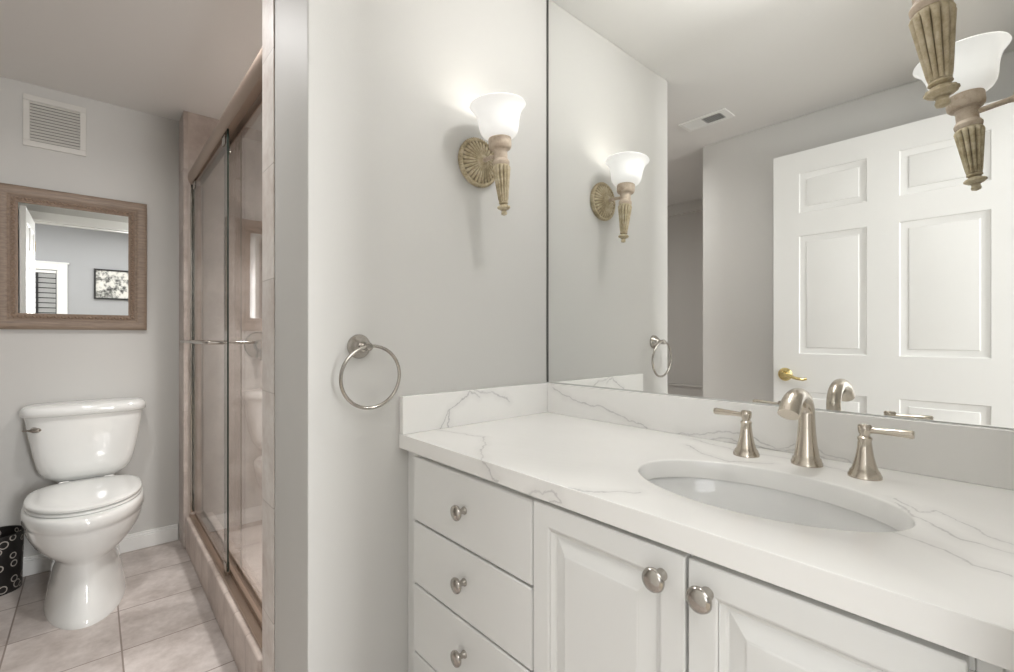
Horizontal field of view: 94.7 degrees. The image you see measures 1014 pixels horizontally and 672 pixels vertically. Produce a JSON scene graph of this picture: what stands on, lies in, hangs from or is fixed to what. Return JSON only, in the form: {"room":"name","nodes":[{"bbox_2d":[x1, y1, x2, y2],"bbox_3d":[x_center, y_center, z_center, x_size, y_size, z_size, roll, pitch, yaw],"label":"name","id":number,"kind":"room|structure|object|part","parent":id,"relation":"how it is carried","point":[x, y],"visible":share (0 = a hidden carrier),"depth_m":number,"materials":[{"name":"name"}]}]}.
{"room":"bathroom","nodes":[
{"label":"bathroom","id":0,"kind":"room"},
{"bbox_2d":[0,76,178,556],"bbox_3d":[-2.147,-0.031,2.161,2.950,2.203,0.100,0,0,-42],"label":"wall","id":1,"kind":"structure","parent":0,"point":[132,155],"depth_m":2.28,"materials":[{"name":"beige paint"}]},
{"bbox_2d":[23,93,85,156],"bbox_3d":[-2.077,-0.967,2.149,0.210,0.230,0.011,0,0,-42],"label":"air vent","id":2,"kind":"object","parent":1,"relation":"in","point":[48,124],"visible":1,"depth_m":2.14,"materials":[{"name":"metal"}]},
{"bbox_2d":[0,183,146,329],"bbox_3d":[-2.015,-0.346,2.186,0.523,0.633,0.035,0,0,-42],"label":"framed mirror","id":3,"kind":"object","parent":1,"relation":"attached to","point":[69,261],"visible":1,"depth_m":2.17,"materials":[{"name":"beige wood"}]},
{"bbox_2d":[18,202,127,314],"bbox_3d":[-2.021,-0.346,2.192,0.391,0.501,0.005,0,1,-42],"label":"mirror glass","id":4,"kind":"object","parent":3,"relation":"attached to","point":[71,261],"depth_m":2.18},
{"bbox_2d":[23,524,177,576],"bbox_3d":[-2.415,1.028,1.847,1.832,0.083,0.014,0,0,-42],"label":"baseboard","id":5,"kind":"structure","parent":1,"relation":"attached to","point":[38,563],"depth_m":2.33,"materials":[{"name":"white paint"}]},
{"bbox_2d":[0,0,261,130],"bbox_3d":[-1.114,-1.183,0.994,2.950,0.100,3.235,0,0,-42],"label":"ceiling","id":6,"kind":"structure","parent":0,"point":[162,58],"depth_m":1.84,"materials":[{"name":"paint"}]},
{"bbox_2d":[0,524,261,671],"bbox_3d":[-1.135,1.105,1.018,2.950,0.130,3.170,0,0,-42],"label":"floor","id":7,"kind":"structure","parent":0,"point":[164,620],"depth_m":1.71,"materials":[{"name":"tile"}]},
{"bbox_2d":[0,525,23,595],"bbox_3d":[-2.147,0.949,1.961,0.172,0.242,0.172,0,0,-42],"label":"basket","id":8,"kind":"object","parent":7,"relation":"on","point":[12,536],"visible":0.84,"depth_m":1.95,"materials":[{"name":"black fabric"}]},
{"bbox_2d":[20,397,145,629],"bbox_3d":[-1.766,0.684,1.961,0.424,0.771,0.676,0,0,-42],"label":"toilet","id":9,"kind":"object","parent":7,"relation":"on","point":[79,523],"visible":1,"depth_m":1.88,"materials":[{"name":"white ceramic"}]},
{"bbox_3d":[-1.986,0.396,1.952,0.058,0.024,0.030,0,0,-42],"label":"flush lever","id":10,"kind":"part","parent":9,"relation":"part of","materials":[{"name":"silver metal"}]},
{"bbox_3d":[-1.724,0.643,1.915,0.364,0.021,0.463,0,0,-42],"label":"lid","id":11,"kind":"part","parent":9,"relation":"part of","materials":[{"name":"white ceramic"}]},
{"bbox_3d":[-1.747,0.870,1.940,0.383,0.400,0.619,0,0,-42],"label":"bowl","id":12,"kind":"part","parent":9,"relation":"part of","materials":[{"name":"white ceramic"}]},
{"bbox_3d":[-1.921,0.323,2.137,0.424,0.048,0.207,0,0,-42],"label":"tank lid","id":13,"kind":"part","parent":9,"relation":"part of","materials":[{"name":"white ceramic"}]},
{"bbox_3d":[-1.723,0.663,1.913,0.360,0.013,0.454,0,0,-42],"label":"seat","id":14,"kind":"part","parent":9,"relation":"part of","materials":[{"name":"white plastic"}]},
{"bbox_3d":[-1.926,0.507,2.142,0.402,0.318,0.193,0,0,-42],"label":"tank","id":15,"kind":"part","parent":9,"relation":"part of","materials":[{"name":"white ceramic"}]},
{"bbox_2d":[185,512,261,671],"bbox_3d":[-1.113,0.990,1.868,0.120,0.160,1.387,0,0,-42],"label":"shower curb","id":16,"kind":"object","parent":7,"relation":"on","point":[246,653],"depth_m":1.71,"materials":[{"name":"tile"}]},
{"bbox_2d":[188,48,261,651],"bbox_3d":[-1.125,0.038,1.858,0.069,1.744,1.386,0,0,-42],"label":"shower door frame","id":17,"kind":"structure","parent":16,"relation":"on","point":[247,99],"depth_m":2.22,"materials":[{"name":"metal"}]},
{"bbox_2d":[180,128,229,575],"bbox_3d":[-1.338,0.057,2.037,0.073,1.690,0.807,0,0,-42],"label":"shower door","id":18,"kind":"structure","parent":17,"relation":"hanging from","point":[225,138],"depth_m":1.76,"materials":[{"name":"clear glass"}]},
{"bbox_3d":[-1.128,-0.800,1.855,0.060,0.068,1.384,0,0,-42],"label":"header rail","id":19,"kind":"part","parent":17,"relation":"part of","materials":[{"name":"metal"}]},
{"bbox_2d":[224,139,250,551],"bbox_3d":[-0.888,0.049,1.657,0.073,1.674,0.744,0,0,-42],"label":"shower door","id":20,"kind":"structure","parent":17,"relation":"attached to","point":[225,149],"depth_m":1.91,"materials":[{"name":"clear glass"}]},
{"bbox_3d":[-1.061,0.026,1.860,0.063,0.013,0.105,0,0,-42],"label":"pull handle","id":21,"kind":"part","parent":20,"relation":"part of","materials":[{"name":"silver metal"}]},
{"bbox_2d":[408,451,1011,671],"bbox_3d":[0.279,0.678,0.961,0.569,0.784,1.093,0,0,-42],"label":"vanity cabinet","id":22,"kind":"object","parent":7,"relation":"on","point":[501,578],"visible":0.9,"depth_m":0.75,"materials":[{"name":"white paint"}]},
{"bbox_3d":[0.018,0.871,1.102,0.300,0.175,0.421,0,0,-42],"label":"drawer","id":23,"kind":"part","parent":22,"relation":"part of","materials":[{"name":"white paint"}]},
{"bbox_3d":[-0.102,0.680,0.989,0.030,0.034,0.034,0,0,-42],"label":"knob","id":24,"kind":"part","parent":22,"relation":"part of","materials":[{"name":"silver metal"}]},
{"bbox_3d":[-0.102,0.526,0.989,0.030,0.034,0.034,0,0,-42],"label":"knob","id":25,"kind":"part","parent":22,"relation":"part of","materials":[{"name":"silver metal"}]},
{"bbox_3d":[-0.102,0.373,0.989,0.030,0.034,0.034,0,0,-42],"label":"knob","id":26,"kind":"part","parent":22,"relation":"part of","materials":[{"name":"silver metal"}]},
{"bbox_3d":[0.018,0.696,1.102,0.300,0.164,0.421,0,0,-42],"label":"drawer","id":27,"kind":"part","parent":22,"relation":"part of","materials":[{"name":"white paint"}]},
{"bbox_3d":[0.018,0.534,1.102,0.300,0.150,0.421,0,0,-42],"label":"drawer","id":28,"kind":"part","parent":22,"relation":"part of","materials":[{"name":"white paint"}]},
{"bbox_3d":[0.018,0.376,1.102,0.300,0.156,0.421,0,0,-42],"label":"drawer","id":29,"kind":"part","parent":22,"relation":"part of","materials":[{"name":"white paint"}]},
{"bbox_3d":[0.149,0.626,0.737,0.019,0.663,0.288,0,0,-42],"label":"cabinet door","id":30,"kind":"part","parent":22,"relation":"part of","materials":[{"name":"white paint"}]},
{"bbox_3d":[0.204,0.331,0.639,0.030,0.034,0.034,0,0,-42],"label":"knob","id":31,"kind":"part","parent":22,"relation":"part of","materials":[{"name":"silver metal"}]},
{"bbox_3d":[0.246,0.331,0.591,0.030,0.034,0.034,0,0,-42],"label":"knob","id":32,"kind":"part","parent":22,"relation":"part of","materials":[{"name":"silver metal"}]},
{"bbox_2d":[399,382,1013,671],"bbox_3d":[0.290,0.220,0.970,0.549,0.132,1.091,0,0,-42],"label":"countertop","id":33,"kind":"structure","parent":22,"relation":"on","point":[945,577],"depth_m":0.79,"materials":[{"name":"stone"}]},
{"bbox_2d":[648,477,896,531],"bbox_3d":[0.409,0.362,0.773,0.304,0.150,0.466,0,0,-42],"label":"sink","id":34,"kind":"object","parent":33,"relation":"in","point":[757,501],"visible":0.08,"depth_m":0.88,"materials":[{"name":"ceramic"}]},
{"bbox_2d":[713,388,914,480],"bbox_3d":[0.548,0.174,0.887,0.143,0.153,0.336,0,0,-42],"label":"faucet","id":35,"kind":"object","parent":33,"relation":"on","point":[797,403],"visible":1,"depth_m":0.89,"materials":[{"name":"silver metal"}]},
{"bbox_3d":[0.479,0.165,1.010,0.014,0.014,0.061,0,0,-42],"label":"lever","id":36,"kind":"part","parent":35,"relation":"part of","materials":[{"name":"silver metal"}]},
{"bbox_3d":[0.503,0.203,0.982,0.050,0.094,0.050,0,0,-42],"label":"handle","id":37,"kind":"part","parent":35,"relation":"part of","materials":[{"name":"silver metal"}]},
{"bbox_3d":[0.552,0.174,0.883,0.143,0.153,0.054,0,0,-42],"label":"spout","id":38,"kind":"part","parent":35,"relation":"part of","materials":[{"name":"silver metal"}]},
{"bbox_3d":[0.636,0.203,0.830,0.050,0.094,0.050,0,0,-42],"label":"handle","id":39,"kind":"part","parent":35,"relation":"part of","materials":[{"name":"silver metal"}]},
{"bbox_3d":[0.660,0.165,0.803,0.014,0.014,0.061,0,0,-42],"label":"lever","id":40,"kind":"part","parent":35,"relation":"part of","materials":[{"name":"silver metal"}]},
{"bbox_3d":[0.335,0.626,0.527,0.019,0.663,0.265,0,0,-42],"label":"cabinet door","id":41,"kind":"part","parent":22,"relation":"part of","materials":[{"name":"white paint"}]},
{"bbox_2d":[179,111,261,548],"bbox_3d":[-1.376,-0.031,2.669,0.804,2.203,0.161,0,0,-42],"label":"wall","id":42,"kind":"structure","parent":0,"point":[245,156],"depth_m":2.48,"materials":[{"name":"tile"}]},
{"bbox_2d":[244,332,261,359],"bbox_3d":[-1.345,0.054,2.545,0.146,0.154,0.066,0,0,-42],"label":"shower valve","id":43,"kind":"object","parent":42,"relation":"attached to","point":[254,349],"visible":0.66,"depth_m":2.54,"materials":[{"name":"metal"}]},
{"bbox_2d":[275,0,546,671],"bbox_3d":[-0.271,-0.031,1.438,0.782,2.203,0.351,0,0,-42],"label":"wall partition","id":44,"kind":"structure","parent":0,"point":[381,235],"depth_m":1.18,"materials":[{"name":"beige paint"}]},
{"bbox_2d":[262,0,274,671],"bbox_3d":[-0.653,-0.031,1.277,0.004,2.203,0.109,0,0,-42],"label":"wall edge","id":45,"kind":"structure","parent":44,"relation":"attached to","point":[268,6],"depth_m":1.27,"materials":[{"name":"paint"}]},
{"bbox_2d":[339,334,400,409],"bbox_3d":[-0.331,0.085,1.112,0.154,0.178,0.057,0,0,-42],"label":"towel ring","id":46,"kind":"object","parent":44,"relation":"attached to","point":[359,346],"visible":1,"depth_m":1.10,"materials":[{"name":"silver metal"}]},
{"bbox_3d":[-0.349,0.025,1.115,0.059,0.059,0.029,0,0,-42],"label":"mounting plate","id":47,"kind":"part","parent":46,"relation":"part of","materials":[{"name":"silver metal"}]},
{"bbox_3d":[-0.331,0.025,1.099,0.022,0.021,0.038,0,0,-42],"label":"post","id":48,"kind":"part","parent":46,"relation":"part of","materials":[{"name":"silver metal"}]},
{"bbox_2d":[458,92,525,215],"bbox_3d":[-0.035,-0.485,1.292,0.154,0.304,0.187,0,0,-39],"label":"wall sconce","id":49,"kind":"object","parent":44,"relation":"attached to","point":[497,114],"visible":1,"depth_m":1.27,"materials":[{"name":"white glass"}]},
{"bbox_3d":[-0.045,-0.503,1.317,0.015,0.016,0.070,-6,4,-41],"label":"arm","id":50,"kind":"part","parent":49,"relation":"part of","materials":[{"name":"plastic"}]},
{"bbox_3d":[-0.023,-0.587,1.282,0.155,0.090,0.155,-6,4,-41],"label":"lamp shade","id":51,"kind":"part","parent":49,"relation":"part of","materials":[{"name":"white glass"}]},
{"bbox_2d":[550,382,1013,429],"bbox_3d":[-0.001,-0.031,1.802,0.104,2.203,2.960,0,0,-42],"label":"wall","id":52,"kind":"structure","parent":0,"point":[550,382],"depth_m":0.96,"materials":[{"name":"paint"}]},
{"bbox_2d":[547,0,1013,428],"bbox_3d":[0.497,-0.488,1.154,0.009,1.283,1.090,0,0,-42],"label":"vanity mirror","id":53,"kind":"object","parent":52,"relation":"attached to","point":[753,201],"visible":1,"depth_m":1.03,"materials":[{"name":"clear glass"}]},
{"bbox_3d":[0.265,-0.031,0.140,1.701,2.203,0.118,0,0,-42],"label":"wall","id":54,"kind":"structure","parent":0,"visible":0},
{"bbox_2d":[908,0,960,108],"bbox_3d":[0.590,-0.462,0.635,0.155,0.304,0.200,0,0,-43],"label":"wall sconce","id":55,"kind":"object","parent":54,"relation":"attached to","point":[932,24],"visible":1,"depth_m":0.63,"materials":[{"name":"wood"}]}
]}

